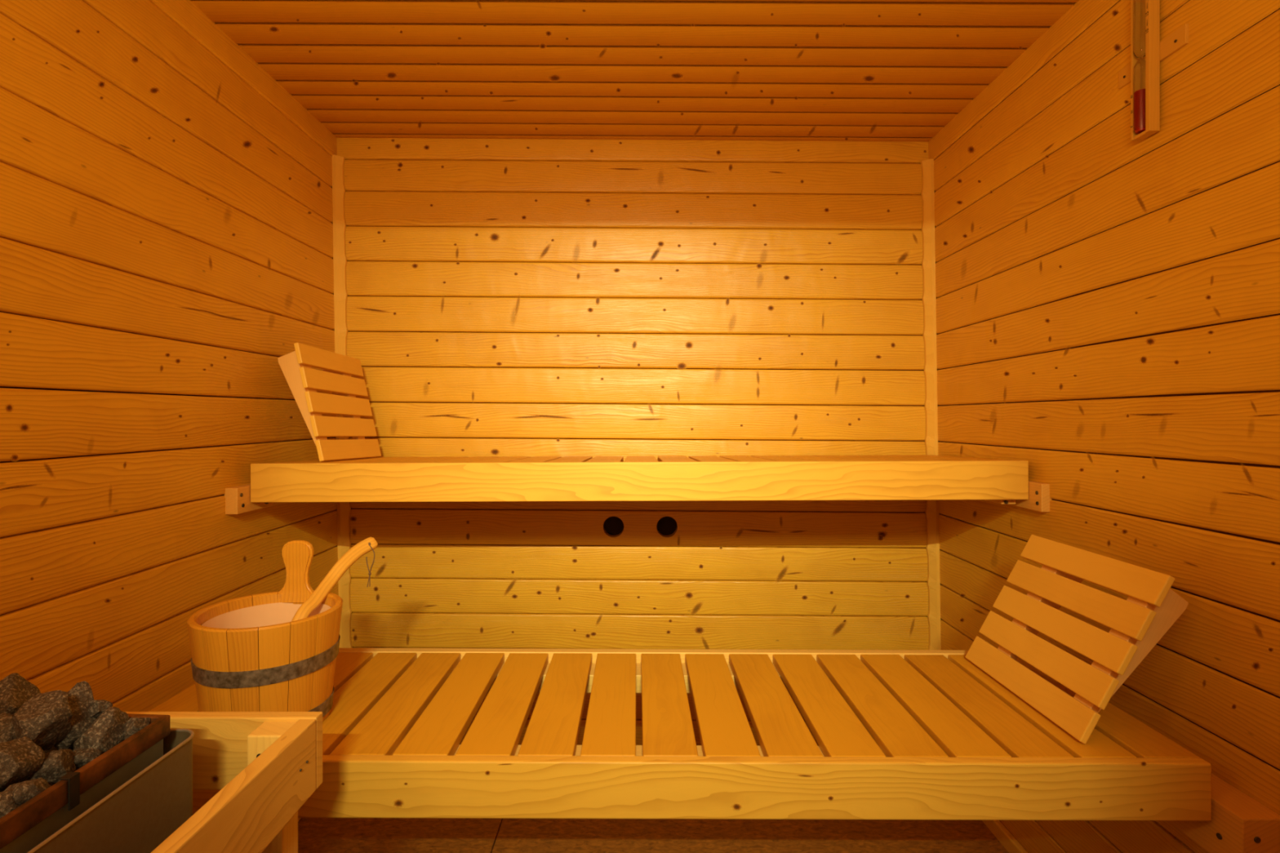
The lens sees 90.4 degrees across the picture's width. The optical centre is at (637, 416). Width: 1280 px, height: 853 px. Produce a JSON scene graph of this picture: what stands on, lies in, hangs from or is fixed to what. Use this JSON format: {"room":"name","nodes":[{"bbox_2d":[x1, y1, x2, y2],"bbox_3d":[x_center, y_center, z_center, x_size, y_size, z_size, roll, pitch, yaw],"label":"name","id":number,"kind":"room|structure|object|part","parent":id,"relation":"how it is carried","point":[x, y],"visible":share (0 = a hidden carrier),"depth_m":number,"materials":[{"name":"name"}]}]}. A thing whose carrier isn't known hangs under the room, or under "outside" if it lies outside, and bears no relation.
{"room":"sauna","nodes":[
{"label":"sauna","id":0,"kind":"room"},
{"bbox_2d":[0,0,338,711],"bbox_3d":[-0.989,0.111,1.000,0.048,2.106,2.240,0,0,0],"label":"wall","id":1,"kind":"structure","parent":0,"point":[166,203],"depth_m":1.26,"materials":[{"name":"brown wood"}]},
{"bbox_2d":[224,484,286,514],"bbox_3d":[-0.967,0.202,1.786,0.034,0.063,0.547,0,0,0],"label":"batten","id":2,"kind":"object","parent":1,"relation":"attached to","point":[237,499],"visible":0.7,"depth_m":1.52,"materials":[{"name":"brown wood"}]},
{"bbox_2d":[259,502,279,504],"bbox_3d":[-0.929,0.202,1.633,0.034,0.035,0.094,0,0,0],"label":"cleat","id":3,"kind":"object","parent":2,"relation":"attached to","point":[277,502],"visible":0.21,"depth_m":1.59,"materials":[{"name":"brown wood"}]},
{"bbox_2d":[337,137,928,746],"bbox_3d":[0.000,0.115,2.109,2.054,2.113,0.018,0,0,0],"label":"wall","id":4,"kind":"structure","parent":0,"point":[507,297],"depth_m":2.10,"materials":[{"name":"brown wood"}]},
{"bbox_2d":[331,155,352,648],"bbox_3d":[-0.964,0.142,2.085,0.062,1.992,0.028,0,0,0],"label":"trim","id":5,"kind":"structure","parent":4,"relation":"attached to","point":[340,259],"depth_m":2.08,"materials":[{"name":"brown wood"}]},
{"bbox_2d":[603,516,623,537],"bbox_3d":[-0.078,0.364,2.131,0.070,0.070,0.059,0,0,0],"label":"air vent","id":6,"kind":"object","parent":4,"relation":"in","point":[613,526],"visible":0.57,"depth_m":2.14,"materials":[{"name":"brown wood"}]},
{"bbox_2d":[250,454,1028,502],"bbox_3d":[0.006,0.167,1.812,1.911,0.097,0.506,0,-2,0],"label":"bench","id":7,"kind":"object","parent":4,"relation":"attached to","point":[911,477],"visible":0.99,"depth_m":1.56,"materials":[{"name":"brown wood"}]},
{"bbox_2d":[277,342,381,461],"bbox_3d":[-0.878,-0.033,1.831,0.139,0.309,0.372,0,-2,0],"label":"backrest","id":8,"kind":"object","parent":7,"relation":"on","point":[304,381],"visible":1,"depth_m":1.76,"materials":[{"name":"brown wood"}]},
{"bbox_3d":[-0.884,-0.032,1.692,0.126,0.292,0.044,0,-2,0],"label":"wedge rail","id":9,"kind":"part","parent":8,"relation":"part of","materials":[{"name":"brown wood"}]},
{"bbox_3d":[-0.884,-0.025,1.929,0.126,0.292,0.046,0,-2,0],"label":"wedge rail","id":10,"kind":"part","parent":8,"relation":"part of","materials":[{"name":"brown wood"}]},
{"bbox_2d":[656,516,677,537],"bbox_3d":[0.099,0.364,2.131,0.070,0.070,0.059,0,0,0],"label":"air vent","id":11,"kind":"object","parent":4,"relation":"in","point":[666,526],"visible":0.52,"depth_m":2.14,"materials":[{"name":"brown wood"}]},
{"bbox_2d":[920,158,941,649],"bbox_3d":[0.966,0.155,2.085,0.061,1.992,0.028,0,0,0],"label":"trim","id":12,"kind":"structure","parent":4,"relation":"attached to","point":[928,263],"depth_m":2.08,"materials":[{"name":"brown wood"}]},
{"bbox_2d":[190,0,1079,142],"bbox_3d":[-0.008,-0.924,0.980,2.018,0.031,2.280,0,0,0],"label":"ceiling","id":13,"kind":"structure","parent":0,"point":[802,70],"depth_m":1.64,"materials":[{"name":"brown wood"}]},
{"bbox_2d":[297,817,1008,852],"bbox_3d":[0.000,1.154,0.975,2.002,0.020,2.270,0,0,0],"label":"floor","id":14,"kind":"structure","parent":0,"point":[315,835],"depth_m":1.74,"materials":[{"name":"brown wood"}]},
{"bbox_2d":[0,713,194,852],"bbox_3d":[-0.731,0.749,0.500,0.398,0.790,0.560,0,0,0],"label":"stove","id":15,"kind":"object","parent":14,"relation":"on","point":[130,798],"visible":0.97,"depth_m":0.67,"materials":[{"name":"metal"}]},
{"bbox_2d":[0,712,16,742],"bbox_3d":[-0.689,0.342,0.688,0.048,0.036,0.041,0,0,17],"label":"stone","id":16,"kind":"object","parent":15,"relation":"on","point":[7,733],"visible":0.44,"depth_m":0.68,"materials":[{"name":"stone"}]},
{"bbox_2d":[0,789,20,817],"bbox_3d":[-0.598,0.368,0.600,0.036,0.030,0.033,0,0,0],"label":"stone","id":17,"kind":"object","parent":15,"relation":"in","point":[7,804],"visible":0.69,"depth_m":0.59,"materials":[{"name":"stone"}]},
{"bbox_2d":[0,672,40,715],"bbox_3d":[-0.739,0.336,0.752,0.061,0.065,0.066,0,0,0],"label":"stone","id":18,"kind":"object","parent":15,"relation":"on","point":[15,690],"visible":0.48,"depth_m":0.74,"materials":[{"name":"stone"}]},
{"bbox_2d":[0,736,45,792],"bbox_3d":[-0.633,0.348,0.643,0.053,0.047,0.059,0,0,-19],"label":"stone","id":19,"kind":"object","parent":15,"relation":"on","point":[20,758],"visible":0.96,"depth_m":0.63,"materials":[{"name":"stone"}]},
{"bbox_2d":[4,777,50,805],"bbox_3d":[-0.593,0.366,0.617,0.042,0.033,0.038,0,0,10],"label":"stone","id":20,"kind":"object","parent":15,"relation":"on","point":[23,792],"visible":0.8,"depth_m":0.61,"materials":[{"name":"stone"}]},
{"bbox_2d":[11,689,72,751],"bbox_3d":[-0.655,0.338,0.700,0.067,0.061,0.046,0,0,34],"label":"stone","id":21,"kind":"object","parent":15,"relation":"on","point":[45,718],"visible":0.91,"depth_m":0.69,"materials":[{"name":"stone"}]},
{"bbox_2d":[31,749,76,786],"bbox_3d":[-0.612,0.369,0.666,0.035,0.041,0.038,0,0,0],"label":"stone","id":22,"kind":"object","parent":15,"relation":"on","point":[57,763],"visible":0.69,"depth_m":0.66,"materials":[{"name":"stone"}]},
{"bbox_2d":[88,699,112,719],"bbox_3d":[-0.631,0.342,0.744,0.028,0.023,0.023,0,0,24],"label":"stone","id":23,"kind":"object","parent":15,"relation":"on","point":[97,707],"visible":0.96,"depth_m":0.74,"materials":[{"name":"stone"}]},
{"bbox_2d":[73,706,129,754],"bbox_3d":[-0.611,0.363,0.728,0.043,0.054,0.056,0,0,0],"label":"stone","id":24,"kind":"object","parent":15,"relation":"on","point":[106,731],"visible":0.79,"depth_m":0.71,"materials":[{"name":"stone"}]},
{"bbox_2d":[124,717,151,740],"bbox_3d":[-0.583,0.359,0.742,0.028,0.020,0.026,0,0,44],"label":"stone","id":25,"kind":"object","parent":15,"relation":"on","point":[133,725],"visible":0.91,"depth_m":0.73,"materials":[{"name":"stone"}]},
{"bbox_3d":[-0.614,0.418,0.698,0.060,0.047,0.054,0,0,0],"label":"stone","id":26,"kind":"object","parent":15,"relation":"in","visible":0},
{"bbox_2d":[72,747,102,770],"bbox_3d":[-0.609,0.378,0.700,0.034,0.028,0.037,0,0,0],"label":"stone","id":27,"kind":"object","parent":26,"relation":"on","point":[82,757],"visible":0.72,"depth_m":0.69,"materials":[{"name":"stone"}]},
{"bbox_3d":[-0.662,0.414,0.720,0.056,0.043,0.061,0,0,0],"label":"stone","id":28,"kind":"object","parent":15,"relation":"on","visible":0},
{"bbox_2d":[53,680,95,750],"bbox_3d":[-0.651,0.347,0.726,0.046,0.074,0.048,0,0,35],"label":"stone","id":29,"kind":"object","parent":28,"relation":"on","point":[80,697],"visible":0.5,"depth_m":0.73,"materials":[{"name":"stone"}]},
{"bbox_2d":[125,711,322,852],"bbox_3d":[-0.706,0.776,0.540,0.547,0.736,0.681,0,0,0],"label":"guard","id":30,"kind":"object","parent":14,"relation":"on","point":[264,766],"visible":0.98,"depth_m":0.82,"materials":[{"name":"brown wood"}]},
{"bbox_3d":[-0.708,0.458,0.871,0.545,0.099,0.020,0,0,0],"label":"rail","id":31,"kind":"part","parent":30,"relation":"part of","materials":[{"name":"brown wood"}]},
{"bbox_3d":[-0.482,0.778,0.842,0.046,0.732,0.039,0,0,0],"label":"post","id":32,"kind":"part","parent":30,"relation":"part of","materials":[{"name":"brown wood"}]},
{"bbox_2d":[148,648,1211,821],"bbox_3d":[-0.007,0.587,1.246,1.837,0.097,0.491,0,0,0],"label":"bench","id":33,"kind":"object","parent":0,"point":[899,734],"visible":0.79,"depth_m":1.06,"materials":[{"name":"brown wood"}]},
{"bbox_2d":[186,540,342,721],"bbox_3d":[-0.658,0.393,1.138,0.239,0.298,0.241,0,0,0],"label":"bucket","id":34,"kind":"object","parent":33,"relation":"on","point":[248,654],"visible":0.83,"depth_m":1.06,"materials":[{"name":"brown wood"}]},
{"bbox_2d":[291,537,377,621],"bbox_3d":[-0.614,0.377,1.218,0.074,0.246,0.283,0,0,17],"label":"ladle","id":35,"kind":"object","parent":34,"relation":"in","point":[355,553],"visible":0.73,"depth_m":1.26,"materials":[{"name":"brown wood"}]},
{"bbox_3d":[-0.558,0.311,1.326,0.029,0.089,0.007,0,0,31],"label":"leather cord","id":36,"kind":"part","parent":35,"relation":"part of","materials":[{"name":"brown leather"}]},
{"bbox_3d":[0.000,0.587,1.431,1.810,0.040,0.071,0,0,0],"label":"rail","id":37,"kind":"part","parent":33,"relation":"part of","materials":[{"name":"brown wood"}]},
{"bbox_3d":[0.000,0.587,1.062,1.810,0.040,0.076,0,0,0],"label":"rail","id":38,"kind":"part","parent":33,"relation":"part of","materials":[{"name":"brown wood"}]},
{"bbox_2d":[964,534,1188,743],"bbox_3d":[0.840,0.405,1.245,0.204,0.281,0.372,0,0,0],"label":"backrest","id":39,"kind":"object","parent":33,"relation":"on","point":[1137,623],"visible":1,"depth_m":1.18,"materials":[{"name":"brown wood"}]},
{"bbox_3d":[0.846,0.412,1.344,0.192,0.264,0.046,0,0,0],"label":"wedge rail","id":40,"kind":"part","parent":39,"relation":"part of","materials":[{"name":"brown wood"}]},
{"bbox_3d":[0.846,0.412,1.107,0.192,0.264,0.044,0,0,0],"label":"wedge rail","id":41,"kind":"part","parent":39,"relation":"part of","materials":[{"name":"brown wood"}]},
{"bbox_2d":[928,0,1279,852],"bbox_3d":[0.988,0.118,1.000,0.053,2.106,2.240,0,0,0],"label":"wall","id":42,"kind":"structure","parent":0,"point":[1108,305],"depth_m":1.25,"materials":[{"name":"brown wood"}]},
{"bbox_2d":[982,820,1027,852],"bbox_3d":[0.979,1.125,0.975,0.018,0.051,2.190,0,0,0],"label":"baseboard","id":43,"kind":"structure","parent":42,"relation":"attached to","point":[1011,845],"depth_m":1.69,"materials":[{"name":"brown wood"}]},
{"bbox_2d":[1010,480,1052,511],"bbox_3d":[0.975,0.194,1.782,0.027,0.068,0.537,0,0,0],"label":"batten","id":44,"kind":"object","parent":42,"relation":"attached to","point":[1039,499],"visible":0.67,"depth_m":1.53,"materials":[{"name":"brown wood"}]},
{"bbox_2d":[984,499,1015,504],"bbox_3d":[0.930,0.202,1.633,0.036,0.035,0.094,0,0,0],"label":"cleat","id":45,"kind":"object","parent":44,"relation":"attached to","point":[998,501],"visible":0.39,"depth_m":1.59,"materials":[{"name":"brown wood"}]},
{"bbox_2d":[1118,0,1188,141],"bbox_3d":[0.958,-0.677,1.200,0.033,0.294,0.157,0,0,0],"label":"timer","id":46,"kind":"object","parent":42,"relation":"attached to","point":[1147,51],"visible":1,"depth_m":1.18,"materials":[{"name":"brown wood"}]},
{"bbox_2d":[1166,773,1279,852],"bbox_3d":[0.949,0.654,1.225,0.069,0.091,0.530,0,0,0],"label":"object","id":47,"kind":"object","parent":42,"relation":"attached to","point":[1238,823],"visible":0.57,"depth_m":0.99,"materials":[{"name":"brown wood"}]}
]}

